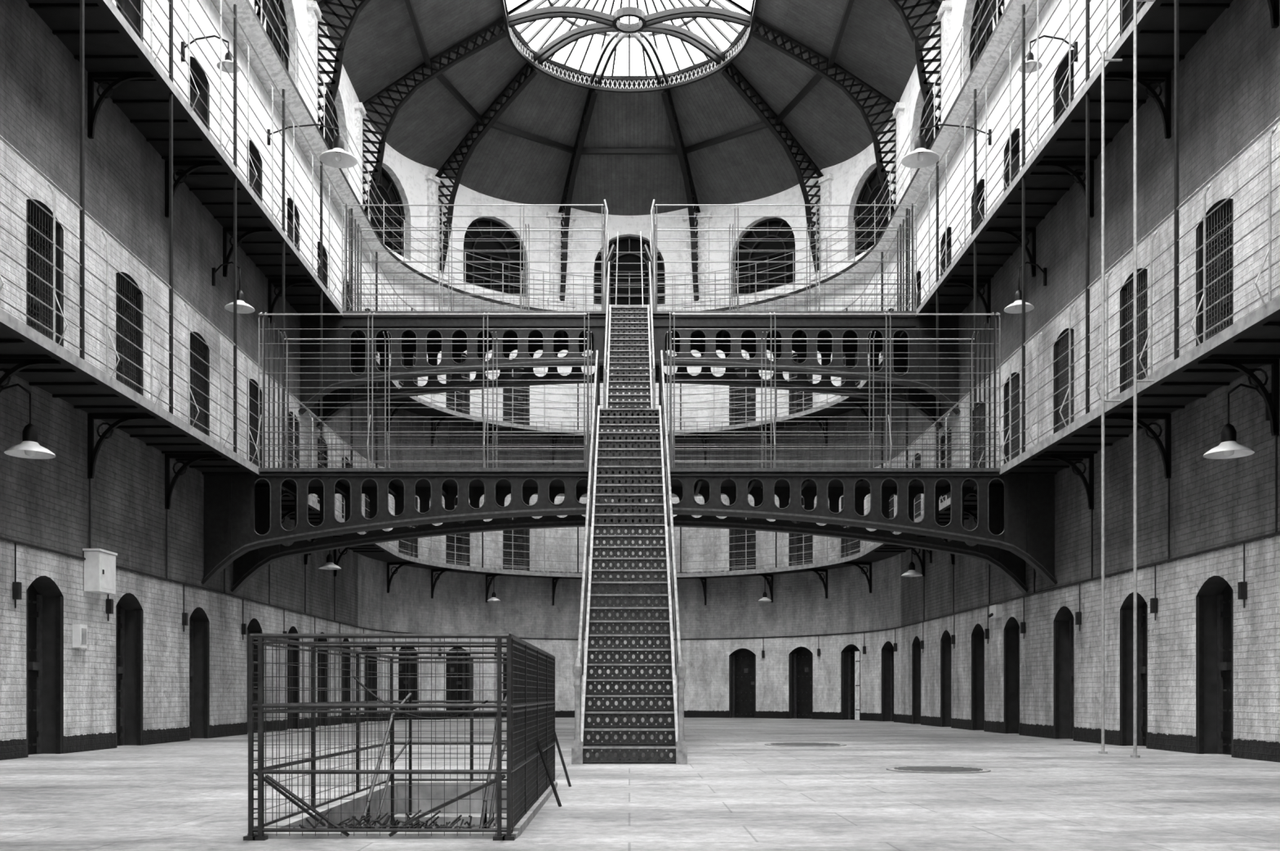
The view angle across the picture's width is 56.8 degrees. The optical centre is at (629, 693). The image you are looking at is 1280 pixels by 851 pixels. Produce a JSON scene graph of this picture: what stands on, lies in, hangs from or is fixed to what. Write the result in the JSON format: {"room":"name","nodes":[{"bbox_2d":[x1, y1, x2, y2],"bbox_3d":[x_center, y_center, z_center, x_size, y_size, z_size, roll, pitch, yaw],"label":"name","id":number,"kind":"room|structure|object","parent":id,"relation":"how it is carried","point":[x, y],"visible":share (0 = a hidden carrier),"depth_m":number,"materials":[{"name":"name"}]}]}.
{"room":"prison interior","nodes":[
{"label":"prison interior","id":0,"kind":"room"},
{"bbox_2d":[0,0,358,759],"bbox_3d":[-7.325,-7.725,11.100,0.350,16.950,40.200,0,0,0],"label":"wall","id":1,"kind":"structure","parent":0,"point":[44,502],"depth_m":17.45,"materials":[{"name":"brick"}]},
{"bbox_2d":[0,382,56,458],"bbox_3d":[-6.751,-3.056,13.242,0.684,0.812,0.520,0,0,30],"label":"pendant lamp","id":2,"kind":"object","parent":1,"relation":"attached to","point":[29,447],"visible":1,"depth_m":13.17,"materials":[{"name":"white metal"}]},
{"bbox_2d":[26,582,62,756],"bbox_3d":[-7.325,-0.350,14.500,0.330,2.200,0.960,0,0,0],"label":"door","id":3,"kind":"structure","parent":1,"relation":"in","point":[33,600],"depth_m":14.88,"materials":[{"name":"metal"}]},
{"bbox_2d":[26,200,62,346],"bbox_3d":[-7.325,-4.895,14.500,0.330,2.190,0.960,0,0,0],"label":"door","id":4,"kind":"structure","parent":1,"relation":"in","point":[34,262],"depth_m":14.72,"materials":[{"name":"metal"}]},
{"bbox_2d":[72,623,87,647],"bbox_3d":[-7.095,-0.750,15.300,0.110,0.300,0.200,0,0,0],"label":"switch box","id":5,"kind":"object","parent":1,"relation":"attached to","point":[79,630],"visible":1,"depth_m":15.20,"materials":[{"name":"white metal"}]},
{"bbox_2d":[82,547,117,594],"bbox_3d":[-7.040,-1.627,15.750,0.230,0.555,0.540,0,0,0],"label":"box","id":6,"kind":"object","parent":1,"relation":"attached to","point":[100,564],"visible":1,"depth_m":15.52,"materials":[{"name":"white metal"}]},
{"bbox_2d":[115,601,142,747],"bbox_3d":[-7.325,-0.350,16.950,0.330,2.200,0.960,0,0,0],"label":"door","id":7,"kind":"structure","parent":1,"relation":"in","point":[120,612],"depth_m":17.33,"materials":[{"name":"metal"}]},
{"bbox_2d":[115,274,142,395],"bbox_3d":[-7.325,-4.895,16.950,0.330,2.190,0.960,0,0,0],"label":"door","id":8,"kind":"structure","parent":1,"relation":"in","point":[120,302],"depth_m":17.24,"materials":[{"name":"metal"}]},
{"bbox_2d":[115,0,142,40],"bbox_3d":[-7.325,-9.395,16.950,0.330,2.190,0.960,0,0,0],"label":"door","id":9,"kind":"structure","parent":1,"relation":"in","point":[122,2],"depth_m":17.35,"materials":[{"name":"metal"}]},
{"bbox_2d":[189,617,208,739],"bbox_3d":[-7.325,-0.350,19.700,0.330,2.200,0.960,0,0,0],"label":"door","id":10,"kind":"structure","parent":1,"relation":"in","point":[191,622],"depth_m":20.10,"materials":[{"name":"metal"}]},
{"bbox_2d":[190,333,208,435],"bbox_3d":[-7.325,-4.895,19.700,0.330,2.190,0.960,0,0,0],"label":"door","id":11,"kind":"structure","parent":1,"relation":"in","point":[206,354],"depth_m":20.03,"materials":[{"name":"metal"}]},
{"bbox_2d":[190,81,208,130],"bbox_3d":[-7.325,-9.395,19.700,0.330,2.190,0.960,0,0,0],"label":"door","id":12,"kind":"structure","parent":1,"relation":"in","point":[206,85],"depth_m":20.10,"materials":[{"name":"metal"}]},
{"bbox_2d":[181,35,239,73],"bbox_3d":[-6.690,-10.246,18.900,0.940,0.532,0.360,0,0,0],"label":"wall lamp","id":13,"kind":"object","parent":1,"relation":"attached to","point":[228,63],"visible":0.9,"depth_m":18.89,"materials":[{"name":"white metal"}]},
{"bbox_2d":[212,261,254,313],"bbox_3d":[-6.795,-6.996,20.300,0.730,0.832,0.500,0,0,0],"label":"pendant lamp","id":14,"kind":"object","parent":1,"relation":"attached to","point":[242,307],"visible":0.91,"depth_m":20.29,"materials":[{"name":"white metal"}]},
{"bbox_2d":[247,629,262,732],"bbox_3d":[-7.325,-0.350,22.600,0.330,2.200,0.960,0,0,0],"label":"door","id":15,"kind":"structure","parent":1,"relation":"in","point":[259,631],"depth_m":23.00,"materials":[{"name":"metal"}]},
{"bbox_2d":[248,381,262,467],"bbox_3d":[-7.325,-4.895,22.600,0.330,2.190,0.960,0,0,0],"label":"door","id":16,"kind":"structure","parent":1,"relation":"in","point":[260,393],"depth_m":22.85,"materials":[{"name":"metal"}]},
{"bbox_2d":[257,160,262,201],"bbox_3d":[-7.325,-9.395,22.600,0.330,2.190,0.960,0,0,0],"label":"door","id":17,"kind":"structure","parent":1,"relation":"in","point":[260,162],"depth_m":23.00,"materials":[{"name":"metal"}]},
{"bbox_2d":[266,0,289,72],"bbox_3d":[-7.418,-13.752,24.450,0.145,2.345,2.350,0,0,0],"label":"window","id":18,"kind":"structure","parent":1,"relation":"in","point":[270,33],"depth_m":25.05,"materials":[{"name":"black glass"}]},
{"bbox_2d":[288,413,298,467],"bbox_3d":[-7.325,-4.895,25.200,0.330,2.190,0.960,0,0,0],"label":"door","id":19,"kind":"structure","parent":1,"relation":"in","point":[296,428],"depth_m":25.53,"materials":[{"name":"metal"}]},
{"bbox_2d":[295,638,298,728],"bbox_3d":[-7.325,-0.350,25.200,0.330,2.200,0.960,0,0,0],"label":"door","id":20,"kind":"structure","parent":1,"relation":"in","point":[296,639],"depth_m":25.60,"materials":[{"name":"metal"}]},
{"bbox_2d":[295,214,298,250],"bbox_3d":[-7.325,-9.395,25.200,0.330,2.190,0.960,0,0,0],"label":"door","id":21,"kind":"structure","parent":1,"relation":"in","point":[296,215],"depth_m":25.60,"materials":[{"name":"metal"}]},
{"bbox_2d":[266,124,357,168],"bbox_3d":[-6.270,-10.896,23.400,1.780,0.732,0.740,0,0,0],"label":"pendant lamp","id":22,"kind":"object","parent":1,"relation":"attached to","point":[342,158],"visible":0.91,"depth_m":23.41,"materials":[{"name":"white metal"}]},
{"bbox_2d":[317,437,327,503],"bbox_3d":[-7.325,-4.895,27.600,0.330,2.190,0.960,0,0,0],"label":"door","id":23,"kind":"structure","parent":1,"relation":"in","point":[318,438],"depth_m":27.56,"materials":[{"name":"metal"}]},
{"bbox_2d":[308,537,341,569],"bbox_3d":[-6.795,-3.146,26.400,0.730,0.732,0.500,0,0,0],"label":"pendant lamp","id":24,"kind":"object","parent":1,"relation":"attached to","point":[330,565],"visible":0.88,"depth_m":26.34,"materials":[{"name":"white metal"}]},
{"bbox_2d":[324,649,327,725],"bbox_3d":[-7.325,-0.350,27.600,0.330,2.200,0.960,0,0,0],"label":"door","id":25,"kind":"structure","parent":1,"relation":"in","point":[324,650],"depth_m":28.00,"materials":[{"name":"metal"}]},
{"bbox_2d":[324,255,327,288],"bbox_3d":[-7.325,-9.395,27.600,0.330,2.190,0.960,0,0,0],"label":"door","id":26,"kind":"structure","parent":1,"relation":"in","point":[325,256],"depth_m":28.00,"materials":[{"name":"metal"}]},
{"bbox_2d":[324,85,339,149],"bbox_3d":[-7.418,-13.752,28.950,0.145,2.345,2.350,0,0,0],"label":"window","id":27,"kind":"structure","parent":1,"relation":"in","point":[327,138],"depth_m":29.56,"materials":[{"name":"black glass"}]},
{"bbox_2d":[346,647,350,723],"bbox_3d":[-7.325,-0.350,29.900,0.330,2.200,0.960,0,0,0],"label":"door","id":28,"kind":"structure","parent":1,"relation":"in","point":[347,647],"depth_m":30.30,"materials":[{"name":"metal"}]},
{"bbox_2d":[358,99,900,722],"bbox_3d":[0.000,-7.725,34.950,14.936,16.950,7.500,0,0,0],"label":"wall","id":29,"kind":"structure","parent":0,"point":[800,606],"depth_m":36.62,"materials":[{"name":"paint"}]},
{"bbox_2d":[364,493,369,532],"bbox_3d":[-7.225,-4.895,32.344,0.346,2.190,1.000,0,0,9],"label":"door","id":30,"kind":"structure","parent":29,"relation":"in","point":[366,495],"depth_m":32.18,"materials":[{"name":"metal"}]},
{"bbox_2d":[364,647,377,720],"bbox_3d":[-7.225,-0.350,32.344,0.346,2.200,1.000,0,0,9],"label":"door","id":31,"kind":"structure","parent":29,"relation":"in","point":[365,647],"depth_m":32.72,"materials":[{"name":"metal"}]},
{"bbox_2d":[370,164,405,256],"bbox_3d":[-7.005,-13.752,33.476,0.249,2.345,2.440,0,0,18],"label":"window","id":32,"kind":"structure","parent":29,"relation":"in","point":[384,188],"depth_m":33.97,"materials":[{"name":"black glass"}]},
{"bbox_2d":[398,647,417,719],"bbox_3d":[-6.572,-0.350,34.406,0.351,2.200,1.000,0,0,26],"label":"door","id":33,"kind":"structure","parent":29,"relation":"in","point":[402,665],"depth_m":34.68,"materials":[{"name":"metal"}]},
{"bbox_2d":[398,494,417,557],"bbox_3d":[-6.572,-4.895,34.406,0.351,2.190,1.000,0,0,26],"label":"door","id":34,"kind":"structure","parent":29,"relation":"in","point":[402,544],"depth_m":34.68,"materials":[{"name":"metal"}]},
{"bbox_2d":[445,647,469,718],"bbox_3d":[-5.347,-0.350,36.186,0.354,2.200,1.000,0,0,43],"label":"door","id":35,"kind":"structure","parent":29,"relation":"in","point":[453,664],"depth_m":36.38,"materials":[{"name":"metal"}]},
{"bbox_2d":[445,499,469,565],"bbox_3d":[-5.347,-4.895,36.186,0.354,2.190,1.000,0,0,43],"label":"door","id":36,"kind":"structure","parent":29,"relation":"in","point":[449,539],"depth_m":36.33,"materials":[{"name":"metal"}]},
{"bbox_2d":[445,356,469,414],"bbox_3d":[-5.347,-9.395,36.186,0.354,2.190,1.000,0,0,43],"label":"door","id":37,"kind":"structure","parent":29,"relation":"in","point":[448,376],"depth_m":36.38,"materials":[{"name":"metal"}]},
{"bbox_2d":[502,653,506,716],"bbox_3d":[-3.656,-0.350,37.532,1.000,2.200,0.352,0,0,-30],"label":"door","id":38,"kind":"structure","parent":29,"relation":"in","point":[504,665],"depth_m":37.52,"materials":[{"name":"metal"}]},
{"bbox_2d":[502,516,528,570],"bbox_3d":[-3.656,-4.895,37.532,1.000,2.190,0.352,0,0,-30],"label":"door","id":39,"kind":"structure","parent":29,"relation":"in","point":[508,538],"depth_m":37.61,"materials":[{"name":"metal"}]},
{"bbox_2d":[502,368,528,425],"bbox_3d":[-3.656,-9.395,37.532,1.000,2.190,0.352,0,0,-30],"label":"door","id":40,"kind":"structure","parent":29,"relation":"in","point":[505,390],"depth_m":37.71,"materials":[{"name":"metal"}]},
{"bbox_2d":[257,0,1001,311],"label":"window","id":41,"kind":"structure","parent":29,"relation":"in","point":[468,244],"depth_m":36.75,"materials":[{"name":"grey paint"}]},
{"bbox_2d":[594,235,664,304],"bbox_3d":[0.000,-13.752,38.572,2.440,2.345,0.237,0,0,0],"label":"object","id":42,"kind":"structure","parent":29,"relation":"in","point":[625,244],"depth_m":38.67,"materials":[{"name":"grey paint"}]},
{"bbox_2d":[729,648,755,717],"bbox_3d":[3.656,-0.350,37.532,1.000,2.200,0.352,0,0,30],"label":"door","id":43,"kind":"structure","parent":29,"relation":"in","point":[744,661],"depth_m":37.68,"materials":[{"name":"metal"}]},
{"bbox_2d":[729,516,755,570],"bbox_3d":[3.656,-4.895,37.532,1.000,2.190,0.352,0,0,30],"label":"door","id":44,"kind":"structure","parent":29,"relation":"in","point":[749,538],"depth_m":37.61,"materials":[{"name":"metal"}]},
{"bbox_2d":[729,368,755,425],"bbox_3d":[3.656,-9.395,37.532,1.000,2.190,0.352,0,0,30],"label":"door","id":45,"kind":"structure","parent":29,"relation":"in","point":[748,390],"depth_m":37.70,"materials":[{"name":"metal"}]},
{"bbox_2d":[733,217,795,296],"bbox_3d":[4.328,-13.752,37.156,2.451,2.345,0.255,0,0,36],"label":"window","id":46,"kind":"structure","parent":29,"relation":"in","point":[744,244],"depth_m":37.29,"materials":[{"name":"black glass"}]},
{"bbox_2d":[789,647,813,718],"bbox_3d":[5.347,-0.350,36.186,0.354,2.200,1.000,0,0,-43],"label":"door","id":47,"kind":"structure","parent":29,"relation":"in","point":[803,657],"depth_m":36.38,"materials":[{"name":"metal"}]},
{"bbox_2d":[789,499,813,565],"bbox_3d":[5.347,-4.895,36.186,0.354,2.190,1.000,0,0,-43],"label":"door","id":48,"kind":"structure","parent":29,"relation":"in","point":[807,539],"depth_m":36.33,"materials":[{"name":"metal"}]},
{"bbox_2d":[789,356,813,414],"bbox_3d":[5.347,-9.395,36.186,0.354,2.190,1.000,0,0,-43],"label":"door","id":49,"kind":"structure","parent":29,"relation":"in","point":[810,376],"depth_m":36.38,"materials":[{"name":"metal"}]},
{"bbox_2d":[841,645,860,719],"bbox_3d":[6.572,-0.350,34.406,0.351,2.200,1.000,0,0,-26],"label":"door","id":50,"kind":"structure","parent":29,"relation":"in","point":[851,653],"depth_m":34.71,"materials":[{"name":"metal"}]},
{"bbox_2d":[841,494,860,557],"bbox_3d":[6.572,-4.895,34.406,0.351,2.190,1.000,0,0,-26],"label":"door","id":51,"kind":"structure","parent":29,"relation":"in","point":[856,544],"depth_m":34.68,"materials":[{"name":"metal"}]},
{"bbox_2d":[854,650,859,719],"bbox_3d":[6.617,-0.250,34.197,0.062,1.980,0.307,0,0,-24],"label":"open door","id":52,"kind":"structure","parent":29,"relation":"in","point":[857,652],"depth_m":34.21,"materials":[{"name":"metal"}]},
{"bbox_2d":[853,165,888,257],"bbox_3d":[7.005,-13.752,33.476,0.249,2.345,2.440,0,0,-18],"label":"window","id":53,"kind":"structure","parent":29,"relation":"in","point":[873,188],"depth_m":33.99,"materials":[{"name":"black glass"}]},
{"bbox_2d":[881,646,893,720],"bbox_3d":[7.225,-0.350,32.344,0.346,2.200,1.000,0,0,-9],"label":"door","id":54,"kind":"structure","parent":29,"relation":"in","point":[892,649],"depth_m":32.72,"materials":[{"name":"metal"}]},
{"bbox_2d":[888,493,893,533],"bbox_3d":[7.225,-4.895,32.344,0.346,2.190,1.000,0,0,-9],"label":"door","id":55,"kind":"structure","parent":29,"relation":"in","point":[891,495],"depth_m":32.17,"materials":[{"name":"metal"}]},
{"bbox_2d":[313,0,945,215],"bbox_3d":[0.000,-16.675,14.714,15.200,2.450,47.428,0,0,0],"label":"ceiling","id":56,"kind":"structure","parent":0,"point":[382,46],"depth_m":33.97,"materials":[{"name":"grey paint"}]},
{"bbox_2d":[254,0,1004,300],"bbox_3d":[0.000,-15.176,16.559,14.360,5.292,42.878,0,0,0],"label":"trusses","id":57,"kind":"object","parent":56,"relation":"attached to","point":[691,197],"visible":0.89,"depth_m":31.18,"materials":[{"name":"black metal"}]},
{"bbox_2d":[404,0,853,154],"bbox_3d":[0.000,-17.220,13.649,10.720,1.380,45.298,0,0,0],"label":"ring","id":58,"kind":"object","parent":56,"relation":"attached to","point":[745,37],"visible":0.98,"depth_m":33.75,"materials":[{"name":"black metal"}]},
{"bbox_2d":[506,0,751,84],"bbox_3d":[0.000,-18.715,12.719,6.477,2.330,43.439,0,0,0],"label":"skylight","id":59,"kind":"object","parent":58,"relation":"on","point":[605,23],"visible":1,"depth_m":32.05,"materials":[{"name":"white glass"}]},
{"bbox_2d":[0,716,1279,850],"bbox_3d":[0.000,0.750,14.925,15.100,0.001,47.850,0,0,0],"label":"floor","id":60,"kind":"structure","parent":0,"point":[735,791],"depth_m":9.10,"materials":[{"name":"concrete"}]},
{"bbox_2d":[247,692,557,838],"bbox_3d":[-1.285,1.469,7.870,1.410,2.962,3.440,0,0,0],"label":"stairwell","id":61,"kind":"object","parent":60,"relation":"on","point":[341,809],"visible":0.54,"depth_m":8.59,"materials":[{"name":"stone"}]},
{"bbox_2d":[293,808,495,827],"bbox_3d":[-1.228,0.750,6.501,1.206,0.241,0.413,0,0,0],"label":"dead branches","id":62,"kind":"object","parent":61,"relation":"on","point":[362,817],"visible":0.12,"depth_m":6.50,"materials":[{"name":"wood"}]},
{"bbox_2d":[243,633,571,839],"bbox_3d":[-1.215,0.221,7.900,1.531,1.066,3.660,0,0,0],"label":"cage","id":63,"kind":"object","parent":60,"relation":"on","point":[531,737],"depth_m":6.32,"materials":[{"name":"black metal"}]},
{"bbox_2d":[571,199,687,764],"bbox_3d":[0.000,-5.003,19.905,1.300,11.506,14.431,0,0,0],"label":"staircase","id":64,"kind":"structure","parent":60,"relation":"on","point":[626,417],"depth_m":15.83,"materials":[{"name":"metal"}]},
{"bbox_2d":[764,742,846,746],"bbox_3d":[2.600,0.742,17.500,1.200,0.014,1.200,0,0,0],"label":"manhole cover","id":65,"kind":"object","parent":60,"relation":"on","point":[780,744],"visible":1,"depth_m":17.39,"materials":[{"name":"metal"}]},
{"bbox_2d":[886,765,991,773],"bbox_3d":[3.050,0.742,11.700,1.000,0.014,1.000,0,0,0],"label":"manhole cover","id":66,"kind":"object","parent":60,"relation":"on","point":[929,769],"visible":1,"depth_m":11.52,"materials":[{"name":"metal"}]},
{"bbox_2d":[1098,51,1122,753],"bbox_3d":[6.072,-3.675,14.950,0.295,8.850,0.105,0,0,0],"label":"steel pole","id":67,"kind":"object","parent":60,"relation":"on","point":[1103,60],"visible":1,"depth_m":14.93,"materials":[{"name":"metal"}]},
{"bbox_2d":[1129,0,1154,757],"bbox_3d":[6.072,-5.275,14.000,0.295,12.050,0.105,0,0,0],"label":"steel pole","id":68,"kind":"object","parent":60,"relation":"on","point":[1135,380],"visible":1,"depth_m":13.98,"materials":[{"name":"metal"}]},
{"bbox_2d":[900,0,1279,762],"bbox_3d":[7.325,-7.725,11.100,0.350,16.950,40.200,0,0,0],"label":"wall","id":69,"kind":"structure","parent":0,"point":[1229,79],"depth_m":17.15,"materials":[{"name":"brick"}]},
{"bbox_2d":[212,0,1046,311],"bbox_3d":[0.000,-12.190,14.674,14.296,0.620,47.348,0,0,0],"label":"trim","id":70,"kind":"structure","parent":69,"relation":"attached to","point":[247,18],"depth_m":25.96,"materials":[{"name":"grey paint"}]},
{"bbox_2d":[248,0,1009,307],"bbox_3d":[0.000,-13.875,16.441,14.320,2.950,43.431,0,0,0],"label":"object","id":71,"kind":"structure","parent":69,"relation":"attached to","point":[314,14],"depth_m":35.04,"materials":[{"name":"white paint"}]},
{"bbox_2d":[0,295,1279,605],"bbox_3d":[0.000,-3.325,14.674,14.300,0.950,47.348,0,0,0],"label":"walkway","id":72,"kind":"object","parent":69,"relation":"attached to","point":[1251,342],"visible":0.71,"depth_m":15.63,"materials":[{"name":"black metal"}]},
{"bbox_2d":[200,467,1057,592],"bbox_3d":[0.000,-2.804,20.615,14.307,1.951,1.690,0,0,0],"label":"footbridge","id":73,"kind":"object","parent":72,"relation":"attached to","point":[1015,526],"visible":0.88,"depth_m":19.88,"materials":[{"name":"black metal"}]},
{"bbox_2d":[256,311,1002,488],"bbox_3d":[0.000,-5.078,20.625,12.494,2.804,1.852,0,0,0],"label":"railing","id":74,"kind":"object","parent":73,"relation":"on","point":[586,449],"visible":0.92,"depth_m":19.93,"materials":[{"name":"metal"}]},
{"bbox_2d":[0,0,1279,573],"bbox_3d":[0.000,-5.925,14.227,12.623,4.490,46.455,0,0,0],"label":"gallery railing","id":75,"kind":"object","parent":72,"relation":"on","point":[82,207],"visible":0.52,"depth_m":16.09,"materials":[{"name":"metal"}]},
{"bbox_2d":[0,435,1279,657],"bbox_3d":[0.000,-1.925,14.671,14.290,1.850,47.343,0,0,0],"label":"conduit","id":76,"kind":"object","parent":69,"relation":"attached to","point":[16,585],"visible":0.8,"depth_m":18.24,"materials":[{"name":"black metal"}]},
{"bbox_2d":[25,0,1279,464],"bbox_3d":[0.000,-7.825,14.674,14.300,0.950,47.348,0,0,0],"label":"walkway","id":77,"kind":"object","parent":69,"relation":"attached to","point":[117,59],"visible":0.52,"depth_m":18.06,"materials":[{"name":"black metal"}]},
{"bbox_2d":[110,0,1148,429],"bbox_3d":[0.000,-9.540,14.227,12.623,2.720,46.455,0,0,0],"label":"gallery railing","id":78,"kind":"object","parent":77,"relation":"on","point":[171,2],"visible":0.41,"depth_m":20.69,"materials":[{"name":"metal"}]},
{"bbox_2d":[298,311,959,429],"bbox_3d":[0.000,-7.178,26.415,14.306,2.203,1.690,0,0,0],"label":"footbridge","id":79,"kind":"object","parent":77,"relation":"attached to","point":[597,318],"visible":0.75,"depth_m":25.68,"materials":[{"name":"black metal"}]},
{"bbox_2d":[341,203,917,336],"bbox_3d":[0.000,-9.443,26.425,12.494,2.534,1.852,0,0,0],"label":"railing","id":80,"kind":"object","parent":79,"relation":"on","point":[357,228],"visible":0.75,"depth_m":25.73,"materials":[{"name":"metal"}]},
{"bbox_2d":[912,644,915,723],"bbox_3d":[7.325,-0.350,29.500,0.330,2.200,0.960,0,0,0],"label":"door","id":81,"kind":"structure","parent":69,"relation":"in","point":[913,646],"depth_m":29.90,"materials":[{"name":"metal"}]},
{"bbox_2d":[901,547,932,576],"bbox_3d":[6.795,-3.146,28.000,0.730,0.732,0.500,0,0,0],"label":"pendant lamp","id":82,"kind":"object","parent":69,"relation":"attached to","point":[911,572],"visible":0.98,"depth_m":27.97,"materials":[{"name":"white metal"}]},
{"bbox_2d":[912,455,920,518],"bbox_3d":[7.325,-4.895,29.500,0.330,2.190,0.960,0,0,0],"label":"door","id":83,"kind":"structure","parent":69,"relation":"in","point":[919,495],"depth_m":29.57,"materials":[{"name":"metal"}]},
{"bbox_2d":[919,85,933,149],"bbox_3d":[7.418,-13.752,28.950,0.145,2.345,2.350,0,0,0],"label":"window","id":84,"kind":"structure","parent":69,"relation":"in","point":[931,138],"depth_m":29.56,"materials":[{"name":"black glass"}]},
{"bbox_2d":[941,640,944,726],"bbox_3d":[7.325,-0.350,26.750,0.330,2.200,0.960,0,0,0],"label":"door","id":85,"kind":"structure","parent":69,"relation":"in","point":[942,641],"depth_m":27.15,"materials":[{"name":"metal"}]},
{"bbox_2d":[941,429,951,502],"bbox_3d":[7.325,-4.895,26.750,0.330,2.190,0.960,0,0,0],"label":"door","id":86,"kind":"structure","parent":69,"relation":"in","point":[948,437],"depth_m":26.86,"materials":[{"name":"metal"}]},
{"bbox_2d":[901,124,991,168],"bbox_3d":[6.270,-10.896,23.400,1.780,0.732,0.740,0,0,0],"label":"pendant lamp","id":87,"kind":"object","parent":69,"relation":"attached to","point":[916,158],"visible":0.98,"depth_m":23.41,"materials":[{"name":"white metal"}]},
{"bbox_2d":[971,632,984,730],"bbox_3d":[7.325,-0.350,24.300,0.330,2.200,0.960,0,0,0],"label":"door","id":88,"kind":"structure","parent":69,"relation":"in","point":[973,637],"depth_m":24.70,"materials":[{"name":"metal"}]},
{"bbox_2d":[972,402,983,467],"bbox_3d":[7.325,-4.895,24.300,0.330,2.190,0.960,0,0,0],"label":"door","id":89,"kind":"structure","parent":69,"relation":"in","point":[982,412],"depth_m":24.18,"materials":[{"name":"metal"}]},
{"bbox_2d":[971,180,984,235],"bbox_3d":[7.325,-9.395,24.300,0.330,2.190,0.960,0,0,0],"label":"door","id":90,"kind":"structure","parent":69,"relation":"in","point":[972,198],"depth_m":24.70,"materials":[{"name":"metal"}]},
{"bbox_2d":[968,0,992,72],"bbox_3d":[7.418,-13.752,24.450,0.145,2.345,2.350,0,0,0],"label":"window","id":91,"kind":"structure","parent":69,"relation":"in","point":[988,31],"depth_m":25.05,"materials":[{"name":"black glass"}]},
{"bbox_2d":[987,604,1002,617],"bbox_3d":[7.043,-1.599,22.900,0.214,0.242,0.400,0,0,0],"label":"junction box","id":92,"kind":"object","parent":69,"relation":"attached to","point":[996,610],"visible":1,"depth_m":22.73,"materials":[{"name":"white metal"}]},
{"bbox_2d":[1004,373,1019,463],"bbox_3d":[7.325,-4.895,22.150,0.330,2.190,0.960,0,0,0],"label":"door","id":93,"kind":"structure","parent":69,"relation":"in","point":[1006,388],"depth_m":22.33,"materials":[{"name":"metal"}]},
{"bbox_2d":[1004,626,1019,734],"bbox_3d":[7.325,-0.350,22.150,0.330,2.200,0.960,0,0,0],"label":"door","id":94,"kind":"structure","parent":69,"relation":"in","point":[1006,631],"depth_m":22.55,"materials":[{"name":"metal"}]},
{"bbox_2d":[1004,129,1019,191],"bbox_3d":[7.325,-9.395,22.150,0.330,2.190,0.960,0,0,0],"label":"door","id":95,"kind":"structure","parent":69,"relation":"in","point":[1006,152],"depth_m":22.55,"materials":[{"name":"metal"}]},
{"bbox_2d":[1004,261,1046,313],"bbox_3d":[6.795,-6.996,20.300,0.730,0.832,0.500,0,0,0],"label":"pendant lamp","id":96,"kind":"object","parent":69,"relation":"attached to","point":[1015,307],"visible":0.87,"depth_m":20.29,"materials":[{"name":"white metal"}]},
{"bbox_2d":[1018,35,1077,73],"bbox_3d":[6.690,-10.246,18.900,0.940,0.532,0.360,0,0,0],"label":"wall lamp","id":97,"kind":"object","parent":69,"relation":"attached to","point":[1030,63],"visible":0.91,"depth_m":18.89,"materials":[{"name":"white metal"}]},
{"bbox_2d":[1053,616,1074,740],"bbox_3d":[7.325,-0.350,19.500,0.330,2.200,0.960,0,0,0],"label":"door","id":98,"kind":"structure","parent":69,"relation":"in","point":[1071,621],"depth_m":19.90,"materials":[{"name":"metal"}]},
{"bbox_2d":[1053,329,1074,433],"bbox_3d":[7.325,-4.895,19.500,0.330,2.190,0.960,0,0,0],"label":"door","id":99,"kind":"structure","parent":69,"relation":"in","point":[1056,351],"depth_m":19.75,"materials":[{"name":"metal"}]},
{"bbox_2d":[1053,62,1074,124],"bbox_3d":[7.325,-9.395,19.500,0.330,2.190,0.960,0,0,0],"label":"door","id":100,"kind":"structure","parent":69,"relation":"in","point":[1056,79],"depth_m":19.90,"materials":[{"name":"metal"}]},
{"bbox_2d":[1120,0,1146,35],"bbox_3d":[7.325,-9.395,16.800,0.330,2.190,0.960,0,0,0],"label":"door","id":101,"kind":"structure","parent":69,"relation":"in","point":[1123,14],"depth_m":17.20,"materials":[{"name":"metal"}]},
{"bbox_2d":[1120,600,1147,747],"bbox_3d":[7.325,-0.350,16.800,0.330,2.200,0.960,0,0,0],"label":"door","id":102,"kind":"structure","parent":69,"relation":"in","point":[1143,611],"depth_m":17.19,"materials":[{"name":"metal"}]},
{"bbox_2d":[1120,270,1147,392],"bbox_3d":[7.325,-4.895,16.800,0.330,2.190,0.960,0,0,0],"label":"door","id":103,"kind":"structure","parent":69,"relation":"in","point":[1142,304],"depth_m":17.12,"materials":[{"name":"metal"}]},
{"bbox_2d":[1196,582,1233,756],"bbox_3d":[7.325,-0.350,14.480,0.330,2.200,0.960,0,0,0],"label":"door","id":104,"kind":"structure","parent":69,"relation":"in","point":[1224,600],"depth_m":14.86,"materials":[{"name":"metal"}]},
{"bbox_2d":[1196,200,1233,346],"bbox_3d":[7.325,-4.895,14.480,0.330,2.190,0.960,0,0,0],"label":"door","id":105,"kind":"structure","parent":69,"relation":"in","point":[1224,261],"depth_m":14.66,"materials":[{"name":"metal"}]},
{"bbox_2d":[1202,383,1271,458],"bbox_3d":[6.751,-3.056,13.159,0.684,0.812,0.520,0,0,30],"label":"pendant lamp","id":106,"kind":"object","parent":69,"relation":"attached to","point":[1228,447],"visible":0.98,"depth_m":13.18,"materials":[{"name":"white metal"}]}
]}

